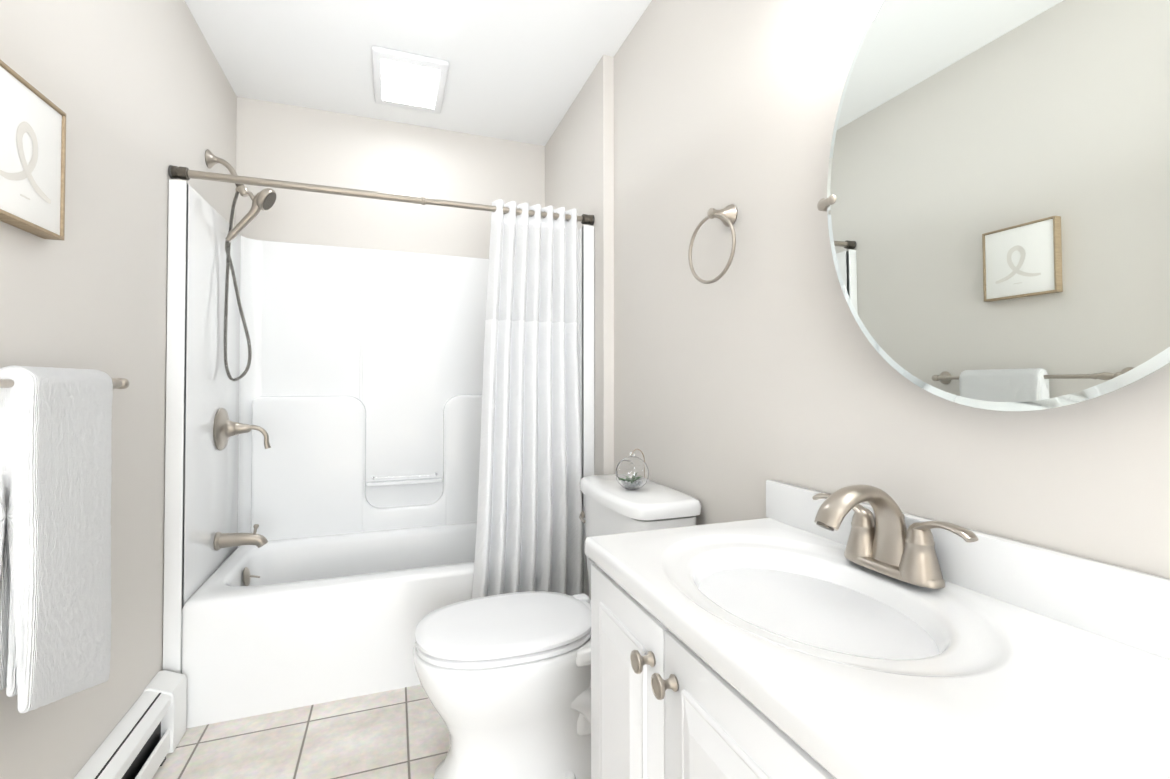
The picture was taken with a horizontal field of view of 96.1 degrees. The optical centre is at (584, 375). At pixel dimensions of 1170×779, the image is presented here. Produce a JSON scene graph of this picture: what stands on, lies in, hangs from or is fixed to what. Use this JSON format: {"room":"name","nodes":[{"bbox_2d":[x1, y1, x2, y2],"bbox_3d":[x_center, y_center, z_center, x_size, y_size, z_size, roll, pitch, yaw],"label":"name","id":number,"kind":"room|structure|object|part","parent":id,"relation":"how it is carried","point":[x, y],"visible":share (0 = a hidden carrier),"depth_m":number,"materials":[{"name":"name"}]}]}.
{"room":"bathroom","nodes":[
{"label":"bathroom","id":0,"kind":"room"},
{"bbox_2d":[0,0,236,778],"bbox_3d":[-0.719,-0.116,-0.178,0.100,2.440,5.690,0,-1,-20],"label":"wall","id":1,"kind":"structure","parent":0,"point":[141,94],"depth_m":1.40,"materials":[{"name":"white paint"}]},
{"bbox_2d":[0,59,65,239],"bbox_3d":[-1.074,-0.422,0.992,0.034,0.270,0.246,0,-1,-20],"label":"framed artwork","id":2,"kind":"object","parent":1,"relation":"attached to","point":[32,154],"visible":1,"depth_m":1.01,"materials":[{"name":"white fabric"}]},
{"bbox_2d":[0,365,129,712],"bbox_3d":[-1.043,0.330,0.994,0.102,0.695,0.663,0,-1,-20],"label":"towel rail","id":3,"kind":"object","parent":1,"relation":"attached to","point":[55,527],"visible":1,"depth_m":0.98,"materials":[{"name":"white fabric"}]},
{"bbox_2d":[74,670,186,778],"bbox_3d":[-0.791,1.008,0.257,0.074,0.206,2.990,0,-1,-20],"label":"baseboard heater","id":4,"kind":"object","parent":1,"relation":"attached to","point":[143,738],"visible":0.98,"depth_m":1.46,"materials":[{"name":"white metal"}]},
{"bbox_2d":[205,149,275,380],"bbox_3d":[-1.370,-0.432,2.096,0.235,0.909,0.096,0,-1,-20],"label":"shower head","id":5,"kind":"object","parent":1,"relation":"attached to","point":[264,199],"visible":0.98,"depth_m":2.09},
{"bbox_2d":[168,165,594,598],"bbox_3d":[-0.645,0.096,1.919,1.476,1.582,0.132,0,-1,-20],"label":"shower rod","id":6,"kind":"object","parent":1,"relation":"attached to","point":[529,533],"visible":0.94,"depth_m":2.08,"materials":[{"name":"white fabric"}]},
{"bbox_2d":[471,199,582,598],"bbox_3d":[-0.222,0.098,2.074,0.452,1.582,0.132,0,-1,-20],"label":"curtain","id":7,"kind":"object","parent":6,"relation":"hanging from","point":[529,532],"depth_m":2.08,"materials":[{"name":"white fabric"}]},
{"bbox_2d":[152,685,590,778],"bbox_3d":[0.044,1.159,0.081,1.725,0.100,5.690,0,-1,-20],"label":"floor","id":8,"kind":"structure","parent":0,"point":[401,733],"depth_m":1.62,"materials":[{"name":"tile"}]},
{"bbox_2d":[163,179,593,727],"bbox_3d":[-0.785,0.258,2.299,1.476,1.770,0.778,0,-1,-20],"label":"shower","id":9,"kind":"object","parent":8,"relation":"on","point":[322,458],"visible":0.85,"depth_m":2.37,"materials":[{"name":"white plastic"}]},
{"bbox_2d":[413,474,700,778],"bbox_3d":[-0.103,0.740,1.561,0.776,0.783,0.496,0,-1,-20],"label":"toilet","id":10,"kind":"object","parent":8,"relation":"on","point":[505,680],"visible":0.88,"depth_m":1.42,"materials":[{"name":"white ceramic"}]},
{"bbox_3d":[-0.214,0.720,1.521,0.531,0.048,0.372,0,-1,-20],"label":"seat","id":11,"kind":"part","parent":10,"relation":"part of","materials":[{"name":"white plastic"}]},
{"bbox_2d":[615,449,648,489],"bbox_3d":[0.149,0.287,1.618,0.111,0.122,0.104,0,-1,-20],"label":"terrarium","id":12,"kind":"object","parent":10,"relation":"on","point":[631,472],"visible":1,"depth_m":1.59,"materials":[{"name":"clear glass"}]},
{"bbox_3d":[0.149,0.564,1.656,0.239,0.428,0.496,0,-1,-20],"label":"tank","id":13,"kind":"part","parent":10,"relation":"part of","materials":[{"name":"white ceramic"}]},
{"bbox_2d":[585,480,1169,778],"bbox_3d":[0.383,0.645,0.654,0.494,0.944,1.024,0,-1,-20],"label":"bathroom vanity","id":14,"kind":"object","parent":8,"relation":"on","point":[800,632],"visible":1,"depth_m":0.67,"materials":[{"name":"white paint"}]},
{"bbox_2d":[812,484,978,588],"bbox_3d":[0.450,0.248,0.850,0.181,0.143,0.295,0,-1,-20],"label":"faucet","id":15,"kind":"object","parent":14,"relation":"on","point":[881,542],"depth_m":0.83,"materials":[{"name":"silver metal"}]},
{"bbox_2d":[235,96,544,258],"bbox_3d":[-0.915,-0.070,2.726,1.725,2.440,0.100,0,-1,-20],"label":"wall","id":16,"kind":"structure","parent":0,"point":[284,142],"depth_m":2.64,"materials":[{"name":"white paint"}]},
{"bbox_2d":[185,0,651,145],"bbox_3d":[0.044,-1.381,0.120,1.725,0.100,5.690,0,-1,-20],"label":"ceiling","id":17,"kind":"structure","parent":0,"point":[520,70],"depth_m":2.10,"materials":[{"name":"white paint"}]},
{"bbox_2d":[371,46,449,113],"bbox_3d":[-0.771,-1.282,2.313,0.300,0.029,0.430,0,-1,-20],"label":"ceiling light","id":18,"kind":"object","parent":17,"relation":"attached to","point":[401,79],"visible":1,"depth_m":2.26,"materials":[{"name":"white plastic"}]},
{"bbox_2d":[545,55,613,474],"bbox_3d":[-0.007,-0.073,2.541,0.145,2.440,0.870,0,-1,-20],"label":"wall","id":19,"kind":"structure","parent":0,"point":[579,161],"depth_m":2.17,"materials":[{"name":"white paint"}]},
{"bbox_2d":[614,0,1169,578],"bbox_3d":[0.973,-0.114,-0.076,0.100,2.440,4.720,0,-1,-20],"label":"wall","id":20,"kind":"structure","parent":0,"point":[748,372],"depth_m":1.22,"materials":[{"name":"white paint"}]},
{"bbox_2d":[688,204,736,283],"bbox_3d":[0.349,-0.346,1.381,0.075,0.212,0.180,0,-1,-20],"label":"towel ring","id":21,"kind":"object","parent":20,"relation":"attached to","point":[727,216],"visible":1,"depth_m":1.37,"materials":[{"name":"silver metal"}]},
{"bbox_2d":[817,0,1169,410],"bbox_3d":[0.591,-0.337,0.730,0.067,0.770,0.682,0,-1,-20],"label":"mirror","id":22,"kind":"object","parent":20,"relation":"attached to","point":[995,204],"visible":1,"depth_m":0.71,"materials":[{"name":"clear glass"}]}
]}

